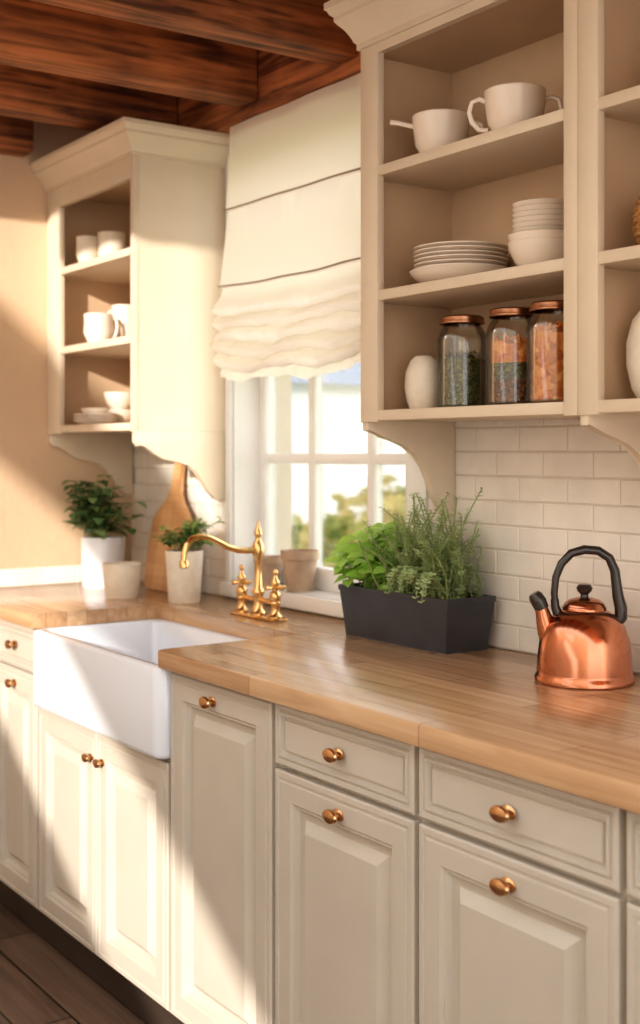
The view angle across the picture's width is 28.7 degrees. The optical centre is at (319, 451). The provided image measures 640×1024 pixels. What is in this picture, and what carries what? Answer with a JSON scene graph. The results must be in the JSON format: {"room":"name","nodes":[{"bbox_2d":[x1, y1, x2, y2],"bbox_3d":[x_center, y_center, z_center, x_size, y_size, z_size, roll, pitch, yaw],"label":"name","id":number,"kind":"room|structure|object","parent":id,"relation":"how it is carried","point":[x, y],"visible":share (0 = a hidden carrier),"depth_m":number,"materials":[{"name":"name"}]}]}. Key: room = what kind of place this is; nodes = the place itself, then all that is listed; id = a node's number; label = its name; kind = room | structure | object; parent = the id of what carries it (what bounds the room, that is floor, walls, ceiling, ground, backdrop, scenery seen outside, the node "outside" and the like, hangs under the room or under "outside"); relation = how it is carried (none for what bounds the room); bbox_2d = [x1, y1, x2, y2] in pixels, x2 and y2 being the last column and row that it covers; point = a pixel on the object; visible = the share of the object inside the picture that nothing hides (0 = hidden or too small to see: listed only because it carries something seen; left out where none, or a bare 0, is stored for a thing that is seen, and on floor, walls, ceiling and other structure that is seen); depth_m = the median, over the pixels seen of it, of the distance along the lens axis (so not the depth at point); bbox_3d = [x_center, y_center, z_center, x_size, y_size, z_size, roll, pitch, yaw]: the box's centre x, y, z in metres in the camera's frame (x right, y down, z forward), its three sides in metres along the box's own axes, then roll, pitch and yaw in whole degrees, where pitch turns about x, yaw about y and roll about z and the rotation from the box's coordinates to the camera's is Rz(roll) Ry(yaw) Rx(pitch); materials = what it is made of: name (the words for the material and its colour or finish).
{"room":"kitchen","nodes":[
{"label":"kitchen","id":0,"kind":"room"},
{"bbox_2d":[0,116,33,156],"bbox_3d":[-1.291,-1.007,3.602,0.950,0.174,0.089,0,0,-35],"label":"ceiling beam","id":1,"kind":"structure","parent":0,"point":[16,135],"depth_m":3.81,"materials":[{"name":"brown wood"}]},
{"bbox_2d":[0,121,131,587],"bbox_3d":[-2.068,0.055,3.239,3.400,2.550,0.200,0,0,-35],"label":"wall","id":2,"kind":"structure","parent":0,"point":[33,533],"depth_m":3.92,"materials":[{"name":"paint"}]},
{"bbox_2d":[0,565,81,587],"bbox_3d":[-0.871,0.391,3.943,0.610,0.058,0.008,0,0,-35],"label":"trim","id":3,"kind":"structure","parent":2,"relation":"attached to","point":[48,575],"depth_m":3.93,"materials":[{"name":"tile"}]},
{"bbox_2d":[0,903,146,1023],"bbox_3d":[-0.271,1.380,0.871,3.650,0.100,6.140,0,0,-35],"label":"floor","id":4,"kind":"structure","parent":0,"point":[39,984],"depth_m":3.09,"materials":[{"name":"brown wood"}]},
{"bbox_2d":[0,880,18,917],"bbox_3d":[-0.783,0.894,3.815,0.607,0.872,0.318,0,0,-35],"label":"toe kick","id":5,"kind":"object","parent":4,"relation":"on","point":[9,898],"visible":0.04,"depth_m":3.63,"materials":[{"name":"brown paint"}]},
{"bbox_2d":[0,620,74,954],"bbox_3d":[-0.601,0.894,3.553,0.607,0.872,0.319,0,0,-35],"label":"base cabinet","id":6,"kind":"object","parent":4,"relation":"on","point":[19,717],"visible":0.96,"depth_m":3.38,"materials":[{"name":"beige paint"}]},
{"bbox_2d":[39,708,183,1023],"bbox_3d":[-0.300,0.994,3.124,0.603,0.672,0.727,0,0,-35],"label":"base cabinet","id":7,"kind":"object","parent":4,"relation":"on","point":[105,803],"visible":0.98,"depth_m":2.92,"materials":[{"name":"beige paint"}]},
{"bbox_2d":[171,672,280,1023],"bbox_3d":[0.023,0.894,2.655,0.607,0.872,0.409,0,0,-35],"label":"base cabinet","id":8,"kind":"object","parent":4,"relation":"on","point":[223,764],"visible":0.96,"depth_m":2.49,"materials":[{"name":"beige paint"}]},
{"bbox_2d":[275,703,424,1023],"bbox_3d":[0.260,0.894,2.314,0.607,0.872,0.419,0,0,-35],"label":"base cabinet","id":9,"kind":"object","parent":4,"relation":"on","point":[347,819],"visible":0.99,"depth_m":2.15,"materials":[{"name":"beige paint"}]},
{"bbox_2d":[419,747,630,1023],"bbox_3d":[0.501,0.894,1.967,0.607,0.872,0.424,0,0,-35],"label":"base cabinet","id":10,"kind":"object","parent":4,"relation":"on","point":[523,897],"visible":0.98,"depth_m":1.80,"materials":[{"name":"beige paint"}]},
{"bbox_2d":[627,811,639,1023],"bbox_3d":[0.744,0.894,1.618,0.607,0.872,0.426,0,0,-35],"label":"base cabinet","id":11,"kind":"object","parent":4,"relation":"on","point":[633,819],"visible":0.89,"depth_m":1.62,"materials":[{"name":"beige paint"}]},
{"bbox_3d":[0.989,0.894,1.266,0.607,0.872,0.429,0,0,-35],"label":"base cabinet","id":12,"kind":"object","parent":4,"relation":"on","visible":0},
{"bbox_2d":[0,581,639,813],"bbox_3d":[0.125,0.439,2.516,0.622,0.038,3.489,0,0,-35],"label":"countertop","id":13,"kind":"structure","parent":12,"relation":"on","point":[487,708],"depth_m":2.25,"materials":[{"name":"brown wood"}]},
{"bbox_2d":[61,474,146,587],"bbox_3d":[-0.684,0.245,3.876,0.264,0.350,0.304,0,0,-35],"label":"potted plant","id":14,"kind":"object","parent":13,"relation":"on","point":[98,548],"visible":1,"depth_m":3.86,"materials":[{"name":"green plant"}]},
{"bbox_2d":[102,562,140,598],"bbox_3d":[-0.574,0.371,3.620,0.112,0.098,0.112,0,0,-35],"label":"ceramic pot","id":15,"kind":"object","parent":13,"relation":"on","point":[121,579],"visible":1,"depth_m":3.58,"materials":[{"name":"beige ceramic"}]},
{"bbox_2d":[33,619,248,758],"bbox_3d":[-0.390,0.558,3.058,0.386,0.199,0.718,0,0,-35],"label":"farmhouse sink","id":16,"kind":"object","parent":13,"relation":"in","point":[107,680],"visible":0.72,"depth_m":2.98,"materials":[{"name":"white ceramic"}]},
{"bbox_2d":[144,462,192,591],"bbox_3d":[-0.447,0.209,3.787,0.078,0.422,0.240,0,0,-35],"label":"cutting board","id":17,"kind":"object","parent":13,"relation":"on","point":[174,510],"visible":0.51,"depth_m":3.79,"materials":[{"name":"brown wood"}]},
{"bbox_2d":[151,516,226,603],"bbox_3d":[-0.389,0.298,3.518,0.231,0.244,0.231,0,0,-35],"label":"potted plant","id":18,"kind":"object","parent":13,"relation":"on","point":[183,585],"visible":0.84,"depth_m":3.46,"materials":[{"name":"green plant"}]},
{"bbox_2d":[179,521,287,621],"bbox_3d":[-0.237,0.297,3.123,0.256,0.246,0.222,0,0,-35],"label":"bridge faucet","id":19,"kind":"object","parent":13,"relation":"on","point":[257,549],"visible":1,"depth_m":3.16,"materials":[{"name":"gold metal"}]},
{"bbox_2d":[325,487,495,654],"bbox_3d":[0.174,0.247,2.749,0.239,0.346,0.444,0,0,-39],"label":"planter","id":20,"kind":"object","parent":13,"relation":"on","point":[407,595],"visible":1,"depth_m":2.68,"materials":[{"name":"metal"}]},
{"bbox_2d":[529,545,634,689],"bbox_3d":[0.485,0.295,2.293,0.181,0.249,0.181,0,0,-35],"label":"copper kettle","id":21,"kind":"object","parent":13,"relation":"on","point":[583,645],"visible":1,"depth_m":2.24,"materials":[{"name":"orange metal"}]},
{"bbox_2d":[0,64,176,130],"bbox_3d":[-0.964,-1.017,3.398,1.255,0.154,0.100,0,0,-35],"label":"ceiling beam","id":22,"kind":"structure","parent":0,"point":[26,94],"depth_m":3.53,"materials":[{"name":"brown wood"}]},
{"bbox_2d":[0,0,257,107],"bbox_3d":[-0.707,-1.017,3.028,1.255,0.154,0.100,0,0,-35],"label":"ceiling beam","id":23,"kind":"structure","parent":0,"point":[37,36],"depth_m":3.13,"materials":[{"name":"brown wood"}]},
{"bbox_2d":[30,0,357,65],"bbox_3d":[-0.450,-1.017,2.658,1.255,0.154,0.100,0,0,-35],"label":"ceiling beam","id":24,"kind":"structure","parent":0,"point":[301,29],"depth_m":2.82,"materials":[{"name":"brown wood"}]},
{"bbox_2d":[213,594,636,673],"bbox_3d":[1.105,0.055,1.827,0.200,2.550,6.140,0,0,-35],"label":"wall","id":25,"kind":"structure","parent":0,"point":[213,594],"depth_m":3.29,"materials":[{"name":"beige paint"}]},
{"bbox_2d":[30,117,229,499],"bbox_3d":[-0.572,-0.383,3.749,0.359,1.045,0.668,0,0,-35],"label":"upper cabinet","id":26,"kind":"object","parent":25,"relation":"attached to","point":[159,185],"visible":0.94,"depth_m":3.58,"materials":[{"name":"beige paint"}]},
{"bbox_2d":[76,235,97,261],"bbox_3d":[-0.712,-0.614,3.829,0.069,0.088,0.069,0,0,-35],"label":"ceramic cup","id":27,"kind":"object","parent":26,"relation":"in","point":[86,245],"visible":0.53,"depth_m":3.80,"materials":[{"name":"white ceramic"}]},
{"bbox_2d":[73,408,116,424],"bbox_3d":[-0.688,-0.108,3.828,0.132,0.052,0.132,0,0,-35],"label":"plate stack","id":28,"kind":"object","parent":26,"relation":"in","point":[90,415],"visible":0.91,"depth_m":3.79,"materials":[{"name":"white ceramic"}]},
{"bbox_2d":[83,313,118,341],"bbox_3d":[-0.667,-0.370,3.763,0.089,0.090,0.089,0,0,40],"label":"coffee mug","id":29,"kind":"object","parent":26,"relation":"in","point":[97,326],"visible":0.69,"depth_m":3.73,"materials":[{"name":"white ceramic"}]},
{"bbox_2d":[97,231,124,256],"bbox_3d":[-0.639,-0.620,3.828,0.085,0.100,0.085,0,0,-35],"label":"ceramic cup","id":30,"kind":"object","parent":26,"relation":"in","point":[108,241],"visible":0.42,"depth_m":3.79,"materials":[{"name":"white ceramic"}]},
{"bbox_2d":[103,392,129,422],"bbox_3d":[-0.632,-0.135,3.941,0.100,0.106,0.100,0,0,-35],"label":"bowls","id":31,"kind":"object","parent":26,"relation":"in","point":[119,402],"visible":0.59,"depth_m":3.90,"materials":[{"name":"white ceramic"}]},
{"bbox_2d":[107,304,129,337],"bbox_3d":[-0.602,-0.388,3.844,0.081,0.125,0.082,0,0,42],"label":"coffee mug","id":32,"kind":"object","parent":26,"relation":"in","point":[121,312],"visible":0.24,"depth_m":3.81,"materials":[{"name":"white ceramic"}]},
{"bbox_2d":[177,50,360,133],"bbox_3d":[-0.210,-1.001,3.479,0.073,0.186,1.523,0,0,-35],"label":"beam","id":33,"kind":"structure","parent":25,"relation":"attached to","point":[282,79],"depth_m":3.30,"materials":[{"name":"brown wood"}]},
{"bbox_2d":[220,581,343,617],"bbox_3d":[0.015,0.395,3.277,0.114,0.040,0.915,0,0,-35],"label":"window sill","id":34,"kind":"structure","parent":25,"relation":"attached to","point":[329,603],"depth_m":3.28,"materials":[{"name":"white paint"}]},
{"bbox_2d":[254,555,282,586],"bbox_3d":[-0.143,0.334,3.511,0.086,0.082,0.086,0,0,-35],"label":"clay pot","id":35,"kind":"object","parent":34,"relation":"on","point":[269,562],"visible":0.56,"depth_m":3.48,"materials":[{"name":"ceramic"}]},
{"bbox_2d":[281,549,318,592],"bbox_3d":[-0.054,0.320,3.372,0.104,0.110,0.104,0,0,-35],"label":"clay pot","id":36,"kind":"object","parent":34,"relation":"on","point":[299,565],"visible":1,"depth_m":3.34,"materials":[{"name":"ceramic"}]},
{"bbox_2d":[209,73,360,381],"bbox_3d":[-0.067,-0.542,3.183,0.087,0.720,0.765,0,0,-35],"label":"blind","id":37,"kind":"object","parent":25,"relation":"attached to","point":[289,302],"visible":0.89,"depth_m":3.18,"materials":[{"name":"fabric"}]},
{"bbox_2d":[233,363,405,592],"bbox_3d":[0.032,-0.228,3.304,0.125,1.205,0.810,0,0,-35],"label":"window","id":38,"kind":"structure","parent":25,"relation":"in","point":[306,468],"depth_m":3.47,"materials":[{"name":"glass"}]},
{"bbox_2d":[225,154,428,581],"bbox_3d":[-0.011,-0.237,3.245,0.014,1.265,0.907,0,0,-35],"label":"trim","id":39,"kind":"structure","parent":25,"relation":"attached to","point":[415,483],"depth_m":3.60,"materials":[{"name":"white paint"}]},
{"bbox_2d":[132,419,639,673],"bbox_3d":[0.505,0.158,2.506,0.009,0.524,3.939,0,0,-35],"label":"tile backsplash","id":40,"kind":"structure","parent":25,"relation":"attached to","point":[551,487],"depth_m":2.61,"materials":[{"name":"tile"}]},
{"bbox_2d":[324,0,579,515],"bbox_3d":[0.332,-0.408,2.487,0.315,1.103,0.680,0,0,-35],"label":"upper cabinet","id":41,"kind":"object","parent":25,"relation":"attached to","point":[417,56],"visible":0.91,"depth_m":2.62,"materials":[{"name":"beige paint"}]},
{"bbox_2d":[404,355,436,408],"bbox_3d":[0.218,-0.145,2.630,0.081,0.114,0.081,0,0,-35],"label":"ceramic vase","id":42,"kind":"object","parent":41,"relation":"in","point":[420,385],"visible":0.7,"depth_m":2.60,"materials":[{"name":"white ceramic"}]},
{"bbox_2d":[390,109,483,152],"bbox_3d":[0.243,-0.648,2.592,0.157,0.096,0.133,0,0,-35],"label":"coffee mug","id":43,"kind":"object","parent":41,"relation":"in","point":[432,128],"visible":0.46,"depth_m":2.54,"materials":[{"name":"white ceramic"}]},
{"bbox_2d":[409,241,508,282],"bbox_3d":[0.291,-0.380,2.587,0.212,0.082,0.212,0,0,-35],"label":"plate stack","id":44,"kind":"object","parent":41,"relation":"in","point":[446,259],"visible":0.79,"depth_m":2.50,"materials":[{"name":"white ceramic"}]},
{"bbox_2d":[437,314,485,406],"bbox_3d":[0.290,-0.182,2.552,0.104,0.189,0.104,0,0,-35],"label":"storage jar","id":45,"kind":"object","parent":41,"relation":"in","point":[460,379],"visible":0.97,"depth_m":2.52,"materials":[{"name":"clear glass"}]},
{"bbox_2d":[485,307,532,404],"bbox_3d":[0.372,-0.182,2.417,0.104,0.189,0.104,0,0,-35],"label":"storage jar","id":46,"kind":"object","parent":41,"relation":"in","point":[505,358],"visible":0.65,"depth_m":2.38,"materials":[{"name":"clear glass"}]},
{"bbox_2d":[467,82,563,132],"bbox_3d":[0.376,-0.648,2.411,0.141,0.096,0.128,0,0,-35],"label":"coffee mug","id":47,"kind":"object","parent":41,"relation":"in","point":[506,104],"visible":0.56,"depth_m":2.37,"materials":[{"name":"white ceramic"}]},
{"bbox_2d":[508,198,563,265],"bbox_3d":[0.424,-0.405,2.369,0.136,0.131,0.136,0,0,-35],"label":"bowls","id":48,"kind":"object","parent":41,"relation":"in","point":[537,235],"visible":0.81,"depth_m":2.31,"materials":[{"name":"white ceramic"}]},
{"bbox_2d":[526,300,563,402],"bbox_3d":[0.434,-0.182,2.311,0.104,0.190,0.104,0,0,33],"label":"storage jar","id":49,"kind":"object","parent":41,"relation":"in","point":[544,342],"visible":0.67,"depth_m":2.28,"materials":[{"name":"clear glass"}]},
{"bbox_2d":[578,0,639,467],"bbox_3d":[0.723,-0.408,1.924,0.315,1.103,0.688,0,0,-35],"label":"upper cabinet","id":50,"kind":"object","parent":25,"relation":"attached to","point":[608,30],"visible":1,"depth_m":2.15,"materials":[{"name":"beige paint"}]},
{"bbox_2d":[626,311,639,397],"bbox_3d":[0.577,-0.173,2.131,0.108,0.170,0.108,0,0,-35],"label":"ceramic vase","id":51,"kind":"object","parent":50,"relation":"in","point":[633,339],"visible":0.92,"depth_m":2.11,"materials":[{"name":"white ceramic"}]},
{"bbox_2d":[632,195,639,244],"bbox_3d":[0.597,-0.387,2.102,0.142,0.097,0.142,0,0,-35],"label":"wicker basket","id":52,"kind":"object","parent":50,"relation":"on","point":[636,216],"visible":0.97,"depth_m":2.09,"materials":[{"name":"brown wicker"}]}
]}

